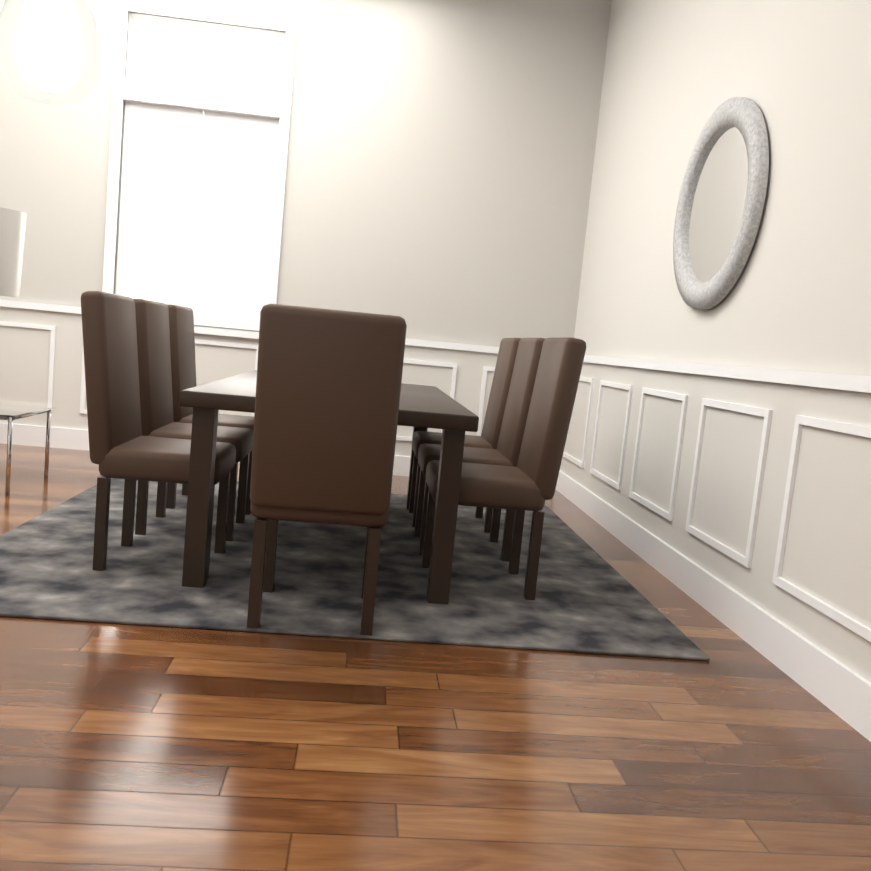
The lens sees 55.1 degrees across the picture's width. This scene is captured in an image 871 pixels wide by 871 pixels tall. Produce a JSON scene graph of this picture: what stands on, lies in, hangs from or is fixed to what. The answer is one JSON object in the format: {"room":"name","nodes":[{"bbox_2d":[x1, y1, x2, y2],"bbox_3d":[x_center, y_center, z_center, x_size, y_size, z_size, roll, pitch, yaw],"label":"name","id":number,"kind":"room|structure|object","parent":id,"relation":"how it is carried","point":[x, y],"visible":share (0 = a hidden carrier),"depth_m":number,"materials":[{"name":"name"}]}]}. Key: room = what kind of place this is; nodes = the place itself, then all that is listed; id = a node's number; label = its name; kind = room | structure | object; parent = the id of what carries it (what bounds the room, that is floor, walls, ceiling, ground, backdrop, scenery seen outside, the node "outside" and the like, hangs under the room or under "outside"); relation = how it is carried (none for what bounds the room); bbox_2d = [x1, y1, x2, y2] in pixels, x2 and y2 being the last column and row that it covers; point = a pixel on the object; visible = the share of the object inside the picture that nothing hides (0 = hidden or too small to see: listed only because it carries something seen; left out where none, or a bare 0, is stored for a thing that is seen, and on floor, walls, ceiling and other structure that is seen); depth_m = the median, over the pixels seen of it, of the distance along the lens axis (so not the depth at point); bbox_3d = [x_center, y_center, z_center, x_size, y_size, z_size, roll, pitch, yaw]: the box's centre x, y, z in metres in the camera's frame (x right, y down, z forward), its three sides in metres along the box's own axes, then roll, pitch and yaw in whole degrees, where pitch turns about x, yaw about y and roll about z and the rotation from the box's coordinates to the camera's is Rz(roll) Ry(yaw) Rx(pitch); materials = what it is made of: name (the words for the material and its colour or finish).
{"room":"dining room","nodes":[
{"label":"dining room","id":0,"kind":"room"},
{"bbox_2d":[0,0,611,346],"bbox_3d":[-1.286,-1.666,6.173,4.840,3.750,0.200,5,6,-5],"label":"wall","id":1,"kind":"structure","parent":0,"point":[440,161],"depth_m":6.11,"materials":[{"name":"grey paint"}]},
{"bbox_2d":[102,0,296,338],"bbox_3d":[-1.711,-1.881,6.063,1.240,2.260,0.200,5,6,-5],"label":"room window","id":2,"kind":"structure","parent":1,"relation":"in","point":[205,141],"depth_m":6.07,"materials":[{"name":"white glass"}]},
{"bbox_2d":[0,299,499,475],"bbox_3d":[-1.206,-0.294,6.220,4.440,1.040,0.035,5,6,-5],"label":"wainscoting","id":3,"kind":"structure","parent":1,"relation":"attached to","point":[42,351],"depth_m":6.12,"materials":[{"name":"white wood"}]},
{"bbox_2d":[0,443,870,870],"bbox_3d":[-3.231,0.731,-0.191,16.200,0.001,14.000,5,6,-5],"label":"floor","id":4,"kind":"structure","parent":0,"point":[134,747],"depth_m":2.09,"materials":[{"name":"brown wood"}]},
{"bbox_2d":[0,402,55,494],"bbox_3d":[-2.557,0.050,4.683,0.600,0.432,0.600,5,6,-5],"label":"glass side table","id":5,"kind":"object","parent":4,"relation":"on","point":[10,412],"visible":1,"depth_m":4.66,"materials":[{"name":"silver metal"}]},
{"bbox_2d":[0,207,26,296],"bbox_3d":[-2.486,-0.699,4.602,0.380,1.080,0.380,5,6,-5],"label":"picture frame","id":6,"kind":"object","parent":5,"relation":"on","point":[12,229],"visible":1,"depth_m":4.51,"materials":[{"name":"silver metal"}]},
{"bbox_2d":[0,478,709,660],"bbox_3d":[-0.532,0.513,4.143,2.800,0.011,2.700,5,6,-5],"label":"area rug","id":7,"kind":"object","parent":4,"relation":"on","point":[588,599],"visible":0.65,"depth_m":3.35,"materials":[{"name":"grey carpet"}]},
{"bbox_2d":[81,291,235,575],"bbox_3d":[-1.126,-0.010,3.429,0.557,1.090,0.460,5,6,-5],"label":"chair","id":8,"kind":"object","parent":7,"relation":"on","point":[121,446],"visible":0.77,"depth_m":3.24,"materials":[{"name":"brown leather"}]},
{"bbox_2d":[134,299,252,541],"bbox_3d":[-1.174,-0.079,4.023,0.557,1.090,0.460,5,6,-5],"label":"chair","id":9,"kind":"object","parent":7,"relation":"on","point":[154,363],"visible":0.56,"depth_m":3.88,"materials":[{"name":"brown leather"}]},
{"bbox_2d":[166,304,253,514],"bbox_3d":[-1.222,-0.148,4.617,0.557,1.090,0.460,5,6,-5],"label":"chair","id":10,"kind":"object","parent":7,"relation":"on","point":[182,345],"visible":0.42,"depth_m":4.45,"materials":[{"name":"brown leather"}]},
{"bbox_2d":[247,303,406,635],"bbox_3d":[-0.388,0.113,2.939,0.460,1.090,0.557,5,6,-5],"label":"chair","id":11,"kind":"object","parent":7,"relation":"on","point":[328,390],"visible":0.94,"depth_m":2.68,"materials":[{"name":"brown leather"}]},
{"bbox_2d":[179,370,478,603],"bbox_3d":[-0.497,0.144,4.103,1.100,0.760,2.000,5,6,-5],"label":"dining table","id":12,"kind":"object","parent":7,"relation":"on","point":[423,407],"visible":0.75,"depth_m":3.17,"materials":[{"name":"brown wood"}]},
{"bbox_2d":[409,338,520,532],"bbox_3d":[0.164,-0.029,4.743,0.557,1.090,0.460,5,6,-5],"label":"chair","id":13,"kind":"object","parent":7,"relation":"on","point":[488,438],"visible":0.52,"depth_m":4.61,"materials":[{"name":"brown leather"}]},
{"bbox_2d":[414,338,544,561],"bbox_3d":[0.212,0.040,4.149,0.557,1.090,0.460,5,6,-5],"label":"chair","id":14,"kind":"object","parent":7,"relation":"on","point":[506,452],"visible":0.62,"depth_m":4.01,"materials":[{"name":"brown leather"}]},
{"bbox_2d":[422,337,585,599],"bbox_3d":[0.260,0.109,3.555,0.557,1.090,0.460,5,6,-5],"label":"chair","id":15,"kind":"object","parent":7,"relation":"on","point":[528,482],"visible":0.81,"depth_m":3.37,"materials":[{"name":"brown leather"}]},
{"bbox_2d":[574,0,870,375],"bbox_3d":[1.392,-1.198,4.212,0.200,3.750,4.620,5,6,-5],"label":"wall","id":16,"kind":"structure","parent":0,"point":[677,74],"depth_m":3.54,"materials":[{"name":"grey paint"}]},
{"bbox_2d":[556,355,870,741],"bbox_3d":[1.148,0.135,4.326,0.035,1.040,4.140,5,6,-5],"label":"wainscoting","id":17,"kind":"structure","parent":16,"relation":"attached to","point":[736,501],"depth_m":3.26,"materials":[{"name":"white wood"}]},
{"bbox_2d":[673,97,768,309],"bbox_3d":[1.278,-1.052,3.836,0.045,0.940,0.940,5,6,-5],"label":"round mirror","id":18,"kind":"object","parent":16,"relation":"attached to","point":[721,201],"visible":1,"depth_m":3.77,"materials":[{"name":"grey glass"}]},
{"bbox_3d":[-2.963,-3.027,-0.705,16.400,0.100,14.200,5,6,-5],"label":"ceiling","id":19,"kind":"structure","parent":0,"visible":0},
{"bbox_2d":[0,0,103,107],"bbox_3d":[-1.354,-2.219,3.013,0.370,1.989,0.370,5,6,-5],"label":"globe pendant light","id":20,"kind":"object","parent":19,"relation":"hanging from","point":[81,90],"visible":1,"depth_m":3.19,"materials":[{"name":"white glass"}]}
]}

